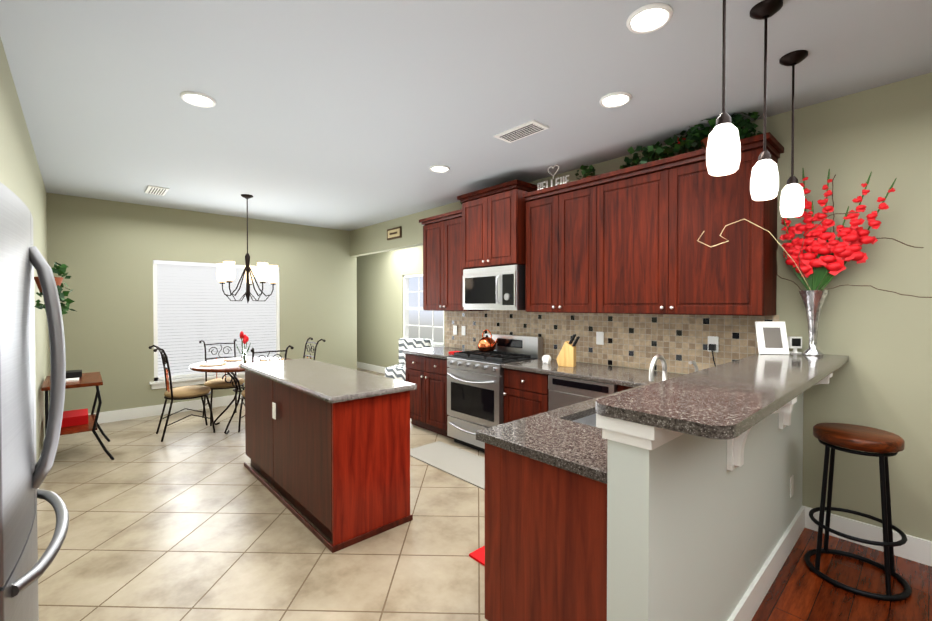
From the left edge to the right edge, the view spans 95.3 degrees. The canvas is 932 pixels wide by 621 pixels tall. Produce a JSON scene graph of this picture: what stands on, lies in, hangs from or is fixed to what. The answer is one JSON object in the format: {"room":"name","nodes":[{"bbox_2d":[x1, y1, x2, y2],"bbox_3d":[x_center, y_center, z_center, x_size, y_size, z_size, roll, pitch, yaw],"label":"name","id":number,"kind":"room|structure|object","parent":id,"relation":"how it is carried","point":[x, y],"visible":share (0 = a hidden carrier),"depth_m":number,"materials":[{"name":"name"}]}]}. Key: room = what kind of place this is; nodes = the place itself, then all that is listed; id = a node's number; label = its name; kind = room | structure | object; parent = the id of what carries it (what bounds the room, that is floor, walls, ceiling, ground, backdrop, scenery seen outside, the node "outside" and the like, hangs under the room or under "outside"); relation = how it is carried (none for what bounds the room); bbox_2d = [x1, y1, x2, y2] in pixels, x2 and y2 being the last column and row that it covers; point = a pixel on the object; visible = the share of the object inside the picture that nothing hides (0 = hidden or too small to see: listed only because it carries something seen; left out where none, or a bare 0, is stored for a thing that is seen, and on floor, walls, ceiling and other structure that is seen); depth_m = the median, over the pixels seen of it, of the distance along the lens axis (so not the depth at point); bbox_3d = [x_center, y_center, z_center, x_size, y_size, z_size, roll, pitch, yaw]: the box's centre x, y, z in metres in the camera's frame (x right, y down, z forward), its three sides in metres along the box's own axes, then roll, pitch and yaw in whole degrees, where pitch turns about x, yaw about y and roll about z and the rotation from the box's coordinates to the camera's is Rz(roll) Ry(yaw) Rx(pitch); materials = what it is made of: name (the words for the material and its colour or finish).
{"room":"kitchen and dining room","nodes":[
{"label":"kitchen and dining room","id":0,"kind":"room"},
{"bbox_2d":[0,37,48,462],"bbox_3d":[-3.328,0.048,2.589,0.900,2.740,5.630,-1,1,-42],"label":"wall","id":1,"kind":"structure","parent":0,"point":[21,176],"depth_m":3.10,"materials":[{"name":"beige paint"}]},
{"bbox_2d":[34,262,74,313],"bbox_3d":[-3.262,-0.168,3.374,0.248,0.437,0.344,-1,1,-42],"label":"wall planter","id":2,"kind":"object","parent":1,"relation":"attached to","point":[60,269],"visible":0.46,"depth_m":3.36,"materials":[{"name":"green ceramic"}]},
{"bbox_2d":[47,193,356,413],"bbox_3d":[-3.743,0.003,5.935,4.790,2.740,0.120,-1,1,-42],"label":"wall","id":3,"kind":"structure","parent":0,"point":[107,252],"depth_m":5.50,"materials":[{"name":"beige paint"}]},
{"bbox_2d":[88,395,244,423],"bbox_3d":[-3.397,1.302,6.175,3.740,0.135,0.016,-1,1,-42],"label":"baseboard","id":4,"kind":"structure","parent":3,"relation":"attached to","point":[140,412],"depth_m":5.57,"materials":[{"name":"white"}]},
{"bbox_2d":[149,261,279,388],"bbox_3d":[-3.517,0.176,6.113,1.700,1.690,0.165,-1,1,-42],"label":"window","id":5,"kind":"structure","parent":3,"relation":"in","point":[177,381],"depth_m":5.76,"materials":[{"name":"white"}]},
{"bbox_2d":[153,260,278,376],"bbox_3d":[-3.515,0.125,6.110,1.584,1.584,0.070,-1,1,-42],"label":"window blinds","id":6,"kind":"object","parent":5,"relation":"attached to","point":[195,305],"visible":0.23,"depth_m":5.98,"materials":[{"name":"white plastic"}]},
{"bbox_2d":[37,368,487,620],"bbox_3d":[-2.916,1.444,4.415,8.300,0.100,9.170,-1,1,-42],"label":"floor","id":7,"kind":"structure","parent":0,"point":[191,518],"depth_m":2.58,"materials":[{"name":"beige tile"}]},
{"bbox_2d":[0,182,68,620],"bbox_3d":[-1.675,0.554,1.118,0.917,1.768,0.900,-1,1,-42],"label":"refrigerator","id":8,"kind":"object","parent":7,"relation":"on","point":[23,475],"visible":1,"depth_m":1.19,"materials":[{"name":"grey metal"}]},
{"bbox_2d":[41,370,113,459],"bbox_3d":[-3.721,1.001,4.089,0.480,0.805,0.800,-1,1,-42],"label":"console table","id":9,"kind":"object","parent":7,"relation":"on","point":[78,421],"visible":0.62,"depth_m":3.96,"materials":[{"name":"brown wood"}]},
{"bbox_2d":[149,345,214,441],"bbox_3d":[-3.195,0.888,4.782,0.567,1.006,0.450,-1,1,-42],"label":"dining chair","id":10,"kind":"object","parent":7,"relation":"on","point":[187,392],"visible":1,"depth_m":4.71,"materials":[{"name":"black metal"}]},
{"bbox_2d":[199,338,244,425],"bbox_3d":[-3.094,0.879,5.420,0.450,1.006,0.567,-1,1,-42],"label":"dining chair","id":11,"kind":"object","parent":7,"relation":"on","point":[216,383],"visible":0.83,"depth_m":5.37,"materials":[{"name":"black metal"}]},
{"bbox_2d":[189,357,289,433],"bbox_3d":[-2.661,1.002,5.094,1.100,0.760,1.100,-1,1,-42],"label":"dining table","id":12,"kind":"object","parent":7,"relation":"on","point":[231,367],"visible":0.54,"depth_m":4.91,"materials":[{"name":"brown wood"}]},
{"bbox_2d":[198,362,225,366],"bbox_3d":[-2.905,0.617,4.867,0.277,0.015,0.277,1,1,39],"label":"placemat","id":13,"kind":"object","parent":12,"relation":"on","point":[221,364],"depth_m":4.80,"materials":[{"name":"beige fabric"}]},
{"bbox_2d":[224,358,248,360],"bbox_3d":[-2.883,0.611,5.333,0.277,0.015,0.277,1,1,39],"label":"placemat","id":14,"kind":"object","parent":12,"relation":"on","point":[230,359],"depth_m":5.24,"materials":[{"name":"beige fabric"}]},
{"bbox_2d":[235,331,250,363],"bbox_3d":[-2.607,0.432,4.976,0.170,0.382,0.172,-1,1,-42],"label":"tulip vase","id":15,"kind":"object","parent":12,"relation":"on","point":[245,340],"visible":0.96,"depth_m":4.96,"materials":[{"name":"clear glass"}]},
{"bbox_2d":[260,358,283,360],"bbox_3d":[-2.417,0.611,5.311,0.277,0.015,0.277,1,1,39],"label":"placemat","id":16,"kind":"object","parent":12,"relation":"on","point":[275,359],"depth_m":5.25,"materials":[{"name":"beige fabric"}]},
{"bbox_2d":[238,345,293,431],"bbox_3d":[-2.256,0.888,4.766,0.450,1.006,0.567,-1,1,-42],"label":"dining chair","id":17,"kind":"object","parent":7,"relation":"on","point":[243,391],"visible":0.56,"depth_m":4.69,"materials":[{"name":"black metal"}]},
{"bbox_2d":[303,337,325,359],"bbox_3d":[-2.210,0.877,5.597,0.567,1.006,0.450,-1,1,-42],"label":"dining chair","id":18,"kind":"object","parent":7,"relation":"on","point":[310,349],"visible":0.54,"depth_m":5.69,"materials":[{"name":"black metal"}]},
{"bbox_2d":[244,370,412,552],"bbox_3d":[-1.179,0.966,3.338,0.570,0.885,1.812,-1,1,-42],"label":"kitchen island","id":19,"kind":"object","parent":7,"relation":"on","point":[328,451],"depth_m":2.73,"materials":[{"name":"brown wood"}]},
{"bbox_2d":[272,402,275,419],"bbox_3d":[-1.437,0.750,3.176,0.003,0.120,0.070,-1,1,-42],"label":"wall outlet plate","id":20,"kind":"object","parent":19,"relation":"attached to","point":[273,404],"depth_m":3.17,"materials":[{"name":"white plastic"}]},
{"bbox_2d":[240,358,415,401],"bbox_3d":[-1.183,0.505,3.336,0.600,0.037,1.880,-1,1,-42],"label":"island countertop","id":21,"kind":"structure","parent":19,"relation":"on","point":[327,382],"depth_m":3.02,"materials":[{"name":"grey stone"}]},
{"bbox_2d":[385,338,431,381],"bbox_3d":[-0.964,0.926,7.191,0.600,0.860,0.640,0,1,18],"label":"accent chair","id":22,"kind":"object","parent":7,"relation":"on","point":[397,371],"visible":0.35,"depth_m":7.31,"materials":[{"name":"fabric"}]},
{"bbox_2d":[405,354,453,438],"bbox_3d":[-0.232,0.948,5.001,0.607,0.875,0.825,-1,1,-42],"label":"base cabinet","id":23,"kind":"object","parent":7,"relation":"on","point":[428,403],"depth_m":4.77,"materials":[{"name":"brown wood"}]},
{"bbox_2d":[402,346,472,357],"bbox_3d":[-0.249,0.492,4.997,0.628,0.037,0.850,-1,1,-42],"label":"countertop","id":24,"kind":"structure","parent":23,"relation":"on","point":[432,352],"depth_m":4.92,"materials":[{"name":"grey stone"}]},
{"bbox_2d":[410,441,484,489],"bbox_3d":[-0.070,1.394,3.908,0.470,0.011,1.150,-1,1,-42],"label":"kitchen rug","id":25,"kind":"object","parent":7,"relation":"on","point":[466,466],"visible":0.64,"depth_m":3.93,"materials":[{"name":"beige fabric"}]},
{"bbox_2d":[469,546,484,565],"bbox_3d":[0.449,1.412,2.535,0.750,0.013,0.460,-1,1,-42],"label":"rug","id":26,"kind":"object","parent":7,"relation":"on","point":[477,555],"visible":0.14,"depth_m":2.44,"materials":[{"name":"red fabric"}]},
{"bbox_2d":[447,333,542,452],"bbox_3d":[0.261,0.832,4.370,0.718,1.125,0.760,-1,1,-42],"label":"range","id":27,"kind":"object","parent":7,"relation":"on","point":[475,390],"visible":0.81,"depth_m":4.23,"materials":[{"name":"silver metal"}]},
{"bbox_2d":[478,329,497,350],"bbox_3d":[0.249,0.322,4.605,0.200,0.234,0.267,-1,1,-42],"label":"kettle","id":28,"kind":"object","parent":27,"relation":"on","point":[486,343],"visible":1,"depth_m":4.56,"materials":[{"name":"orange metal"}]},
{"bbox_2d":[501,366,545,421],"bbox_3d":[0.732,0.963,3.934,0.616,0.875,0.512,-1,1,-42],"label":"base cabinet","id":29,"kind":"object","parent":7,"relation":"on","point":[524,393],"depth_m":3.74,"materials":[{"name":"brown wood"}]},
{"bbox_2d":[502,358,685,385],"bbox_3d":[1.216,0.514,3.388,0.628,0.037,1.962,-1,1,-42],"label":"countertop","id":30,"kind":"structure","parent":29,"relation":"on","point":[589,372],"depth_m":3.44,"materials":[{"name":"grey stone"}]},
{"bbox_2d":[542,355,550,363],"bbox_3d":[0.746,0.449,3.927,0.040,0.077,0.076,-1,1,-42],"label":"timer","id":31,"kind":"object","parent":30,"relation":"on","point":[546,359],"visible":1,"depth_m":3.91,"materials":[{"name":"white plastic"}]},
{"bbox_2d":[556,334,579,366],"bbox_3d":[0.901,0.348,3.737,0.186,0.284,0.100,0,1,28],"label":"knife block","id":32,"kind":"object","parent":30,"relation":"on","point":[566,357],"visible":1,"depth_m":3.70,"materials":[{"name":"brown wood"}]},
{"bbox_2d":[485,442,606,620],"bbox_3d":[0.424,0.992,1.744,0.397,0.875,0.587,-1,1,-42],"label":"base cabinet","id":33,"kind":"object","parent":7,"relation":"on","point":[546,527],"depth_m":1.60,"materials":[{"name":"brown wood"}]},
{"bbox_2d":[476,382,649,485],"bbox_3d":[0.842,0.531,2.135,1.610,0.037,0.612,-1,1,-42],"label":"countertop","id":34,"kind":"structure","parent":33,"relation":"on","point":[556,438],"depth_m":1.72,"materials":[{"name":"grey stone"}]},
{"bbox_2d":[649,354,697,380],"bbox_3d":[1.124,0.376,2.303,0.221,0.267,0.203,-1,1,-42],"label":"faucet","id":35,"kind":"object","parent":34,"relation":"on","point":[663,363],"visible":0.58,"depth_m":2.31,"materials":[{"name":"silver metal"}]},
{"bbox_2d":[546,374,609,409],"bbox_3d":[1.084,0.968,3.547,0.616,0.875,0.668,-1,1,-42],"label":"dishwasher","id":36,"kind":"object","parent":7,"relation":"on","point":[559,391],"depth_m":3.38,"materials":[{"name":"silver metal"}]},
{"bbox_2d":[610,382,629,393],"bbox_3d":[1.580,0.976,2.971,0.658,0.875,0.847,-1,1,-42],"label":"base cabinet","id":37,"kind":"object","parent":7,"relation":"on","point":[613,385],"depth_m":3.08,"materials":[{"name":"brown wood"}]},
{"bbox_2d":[357,245,444,366],"bbox_3d":[-1.064,-0.029,8.318,0.120,2.740,5.700,-1,1,-42],"label":"wall","id":38,"kind":"structure","parent":0,"point":[380,305],"depth_m":9.00,"materials":[{"name":"beige paint"}]},
{"bbox_2d":[357,362,385,373],"bbox_3d":[-1.114,1.274,8.290,0.016,0.135,5.460,-1,1,-42],"label":"baseboard","id":39,"kind":"structure","parent":38,"relation":"attached to","point":[361,365],"depth_m":9.35,"materials":[{"name":"white"}]},
{"bbox_2d":[403,274,444,346],"bbox_3d":[-0.798,0.015,7.992,0.165,1.420,1.400,-1,1,-42],"label":"window","id":40,"kind":"structure","parent":38,"relation":"in","point":[406,308],"depth_m":8.43,"materials":[{"name":"white wood"}]},
{"bbox_2d":[0,0,931,230],"bbox_3d":[-1.628,-1.377,2.960,8.300,0.100,13.000,-1,1,-42],"label":"ceiling","id":41,"kind":"structure","parent":0,"point":[348,115],"depth_m":2.48,"materials":[{"name":"grey paint"}]},
{"bbox_2d":[145,185,168,195],"bbox_3d":[-3.475,-1.344,4.768,0.180,0.014,0.380,-1,1,-42],"label":"ceiling vent","id":42,"kind":"object","parent":41,"relation":"in","point":[155,190],"depth_m":4.74,"materials":[{"name":"white plastic"}]},
{"bbox_2d":[180,91,215,107],"bbox_3d":[-1.671,-1.319,2.651,0.192,0.021,0.192,1,1,39],"label":"recessed light","id":43,"kind":"object","parent":41,"relation":"in","point":[198,99],"depth_m":2.65,"materials":[{"name":"white glass"}]},
{"bbox_2d":[216,194,277,302],"bbox_3d":[-2.559,-0.720,5.027,0.639,1.270,0.666,-1,1,-42],"label":"chandelier","id":44,"kind":"object","parent":41,"relation":"hanging from","point":[225,272],"visible":1,"depth_m":4.96,"materials":[{"name":"brown metal"}]},
{"bbox_2d":[429,165,449,172],"bbox_3d":[-0.248,-1.337,4.000,0.192,0.021,0.192,1,1,39],"label":"recessed light","id":45,"kind":"object","parent":41,"relation":"in","point":[435,168],"depth_m":4.00,"materials":[{"name":"white glass"}]},
{"bbox_2d":[494,120,548,142],"bbox_3d":[0.406,-1.322,3.148,0.180,0.014,0.380,-1,1,-42],"label":"ceiling vent","id":46,"kind":"object","parent":41,"relation":"in","point":[524,130],"depth_m":3.12,"materials":[{"name":"white plastic"}]},
{"bbox_2d":[599,91,631,107],"bbox_3d":[0.934,-1.319,2.655,0.192,0.021,0.192,1,1,39],"label":"recessed light","id":47,"kind":"object","parent":41,"relation":"in","point":[614,99],"depth_m":2.66,"materials":[{"name":"white glass"}]},
{"bbox_2d":[626,3,672,33],"bbox_3d":[0.821,-1.309,1.903,0.192,0.021,0.192,1,1,39],"label":"recessed light","id":48,"kind":"object","parent":41,"relation":"in","point":[649,18],"depth_m":1.90,"materials":[{"name":"white glass"}]},
{"bbox_2d":[706,0,740,175],"bbox_3d":[0.900,-0.894,1.480,0.120,0.825,0.120,-1,1,-42],"label":"pendant light","id":49,"kind":"object","parent":41,"relation":"hanging from","point":[723,153],"visible":1,"depth_m":1.46,"materials":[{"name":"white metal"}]},
{"bbox_2d":[750,0,782,200],"bbox_3d":[1.299,-0.899,1.844,0.120,0.825,0.120,-1,1,-42],"label":"pendant light","id":50,"kind":"object","parent":41,"relation":"hanging from","point":[764,182],"visible":1,"depth_m":1.82,"materials":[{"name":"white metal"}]},
{"bbox_2d":[779,50,807,217],"bbox_3d":[1.699,-0.904,2.207,0.120,0.825,0.120,-1,1,-42],"label":"pendant light","id":51,"kind":"object","parent":41,"relation":"hanging from","point":[792,201],"visible":1,"depth_m":2.19,"materials":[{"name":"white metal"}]},
{"bbox_2d":[578,414,595,425],"bbox_3d":[0.691,0.638,2.266,0.704,0.185,0.012,-1,1,-42],"label":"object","id":52,"kind":"structure","parent":0,"relation":"attached to","point":[592,419],"depth_m":2.22,"materials":[{"name":"grey metal"}]},
{"bbox_2d":[350,72,931,540],"bbox_3d":[1.339,0.032,3.819,0.120,2.740,10.090,-1,1,-42],"label":"wall","id":53,"kind":"structure","parent":0,"point":[878,336],"depth_m":2.54,"materials":[{"name":"beige paint"}]},
{"bbox_2d":[387,226,401,239],"bbox_3d":[-1.077,-1.153,6.351,0.022,0.160,0.370,-1,1,-42],"label":"sign","id":54,"kind":"object","parent":53,"relation":"attached to","point":[394,233],"visible":0.95,"depth_m":6.32,"materials":[{"name":"brown"}]},
{"bbox_2d":[453,325,456,334],"bbox_3d":[-0.137,0.246,5.339,0.005,0.116,0.072,-1,1,-42],"label":"wall outlet plate","id":55,"kind":"object","parent":53,"relation":"attached to","point":[454,326],"depth_m":5.34,"materials":[{"name":"white plastic"}]},
{"bbox_2d":[423,212,489,310],"bbox_3d":[-0.131,-0.542,5.077,0.346,1.087,0.819,-1,1,-42],"label":"upper cabinet","id":56,"kind":"object","parent":53,"relation":"attached to","point":[442,278],"depth_m":4.98,"materials":[{"name":"brown wood"}]},
{"bbox_2d":[462,326,465,335],"bbox_3d":[-0.029,0.248,5.220,0.005,0.116,0.072,-1,1,-42],"label":"wall outlet plate","id":57,"kind":"object","parent":53,"relation":"attached to","point":[463,327],"depth_m":5.21,"materials":[{"name":"white plastic"}]},
{"bbox_2d":[459,184,542,271],"bbox_3d":[0.376,-0.824,4.449,0.436,0.745,0.775,-1,1,-42],"label":"upper cabinet","id":58,"kind":"object","parent":53,"relation":"attached to","point":[491,221],"depth_m":4.24,"materials":[{"name":"brown wood"}]},
{"bbox_2d":[463,264,525,309],"bbox_3d":[0.359,-0.226,4.445,0.478,0.438,0.760,-1,1,-42],"label":"microwave","id":59,"kind":"object","parent":58,"relation":"attached to","point":[495,288],"visible":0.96,"depth_m":4.24,"materials":[{"name":"silver metal"}]},
{"bbox_2d":[523,176,602,312],"bbox_3d":[0.968,-0.526,3.868,0.346,1.087,0.816,-1,1,-42],"label":"upper cabinet","id":60,"kind":"object","parent":53,"relation":"attached to","point":[563,227],"depth_m":3.73,"materials":[{"name":"brown wood"}]},
{"bbox_2d":[537,165,568,189],"bbox_3d":[0.802,-1.220,3.902,0.040,0.225,0.380,-1,1,-42],"label":"sign","id":61,"kind":"object","parent":60,"relation":"on","point":[565,180],"visible":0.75,"depth_m":3.89,"materials":[{"name":"white plastic"}]},
{"bbox_2d":[596,332,603,344],"bbox_3d":[1.216,0.251,3.852,0.005,0.116,0.072,-1,1,-42],"label":"wall outlet plate","id":62,"kind":"object","parent":53,"relation":"attached to","point":[599,335],"depth_m":3.85,"materials":[{"name":"white plastic"}]},
{"bbox_2d":[445,310,778,373],"bbox_3d":[0.967,0.236,4.146,0.008,0.498,3.690,-1,1,-42],"label":"tile backsplash","id":63,"kind":"structure","parent":53,"relation":"attached to","point":[678,343],"depth_m":3.67,"materials":[{"name":"tile"}]},
{"bbox_2d":[603,136,782,315],"bbox_3d":[1.570,-0.517,3.207,0.346,1.087,1.213,-1,1,-42],"label":"upper cabinet","id":64,"kind":"object","parent":53,"relation":"attached to","point":[623,241],"depth_m":2.97,"materials":[{"name":"brown wood"}]},
{"bbox_2d":[575,112,762,179],"bbox_3d":[1.456,-1.252,3.281,0.353,0.306,1.430,-1,1,-42],"label":"potted plant","id":65,"kind":"object","parent":64,"relation":"on","point":[692,136],"visible":0.62,"depth_m":3.10,"materials":[{"name":"green plant"}]},
{"bbox_2d":[708,336,718,365],"bbox_3d":[1.830,0.322,3.154,0.036,0.259,0.072,-1,1,-42],"label":"wall outlet plate","id":66,"kind":"object","parent":53,"relation":"attached to","point":[713,343],"depth_m":3.15,"materials":[{"name":"white plastic"}]},
{"bbox_2d":[802,505,931,566],"bbox_3d":[3.404,1.366,1.466,0.016,0.135,3.565,-1,1,-42],"label":"baseboard","id":67,"kind":"structure","parent":53,"relation":"attached to","point":[916,549],"depth_m":2.52,"materials":[{"name":"white wood"}]},
{"bbox_2d":[607,393,802,620],"bbox_3d":[1.331,0.903,2.077,2.248,1.045,0.135,-1,1,-42],"label":"wall","id":68,"kind":"structure","parent":0,"point":[696,529],"depth_m":1.52,"materials":[{"name":"grey paint"}]},
{"bbox_2d":[596,414,683,450],"bbox_3d":[1.322,0.361,2.060,2.273,0.078,0.187,-1,1,-42],"label":"trim","id":69,"kind":"structure","parent":68,"relation":"on","point":[647,437],"depth_m":1.29,"materials":[{"name":"white wood"}]},
{"bbox_2d":[596,353,848,438],"bbox_3d":[1.375,0.304,1.990,2.287,0.035,0.400,-1,1,-42],"label":"countertop","id":70,"kind":"structure","parent":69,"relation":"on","point":[733,399],"depth_m":1.47,"materials":[{"name":"stone"}]},
{"bbox_2d":[755,321,789,354],"bbox_3d":[1.944,0.174,2.701,0.170,0.208,0.078,0,1,8],"label":"picture frame","id":71,"kind":"object","parent":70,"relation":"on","point":[771,337],"visible":0.98,"depth_m":2.69,"materials":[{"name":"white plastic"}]},
{"bbox_2d":[788,337,801,352],"bbox_3d":[2.135,0.223,2.754,0.069,0.105,0.070,-1,1,-42],"label":"gadget","id":72,"kind":"object","parent":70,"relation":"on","point":[794,343],"visible":0.85,"depth_m":2.74,"materials":[{"name":"white plastic"}]},
{"bbox_2d":[697,169,931,355],"bbox_3d":[2.087,-0.304,2.504,0.424,1.164,1.220,-1,1,-42],"label":"arrangement","id":73,"kind":"object","parent":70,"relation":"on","point":[823,264],"visible":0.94,"depth_m":2.57,"materials":[{"name":"plant"}]},
{"bbox_2d":[727,506,808,620],"bbox_3d":[1.370,1.359,2.015,2.246,0.135,0.016,-1,1,-42],"label":"baseboard","id":74,"kind":"structure","parent":68,"relation":"attached to","point":[747,607],"depth_m":2.18,"materials":[{"name":"white wood"}]},
{"bbox_2d":[727,372,832,470],"bbox_3d":[1.495,0.488,1.982,0.950,0.327,0.214,-1,1,-42],"label":"corbels","id":75,"kind":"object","parent":68,"relation":"attached to","point":[735,452],"depth_m":1.74,"materials":[{"name":"white wood"}]},
{"bbox_2d":[790,475,793,497],"bbox_3d":[1.964,1.059,2.559,0.070,0.120,0.005,-1,1,-42],"label":"wall outlet plate","id":76,"kind":"object","parent":68,"relation":"attached to","point":[792,477],"depth_m":2.55,"materials":[{"name":"white plastic"}]},
{"bbox_2d":[751,528,931,620],"bbox_3d":[1.458,1.509,-0.393,8.300,0.100,3.830,-1,1,-42],"label":"floor","id":77,"kind":"structure","parent":0,"point":[800,590],"depth_m":2.17,"materials":[{"name":"brown wood"}]},
{"bbox_2d":[804,423,911,600],"bbox_3d":[2.090,1.034,2.279,0.426,0.774,0.426,-1,1,-42],"label":"bar stool","id":78,"kind":"object","parent":77,"relation":"on","point":[883,445],"visible":1,"depth_m":2.23,"materials":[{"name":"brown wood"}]}
]}

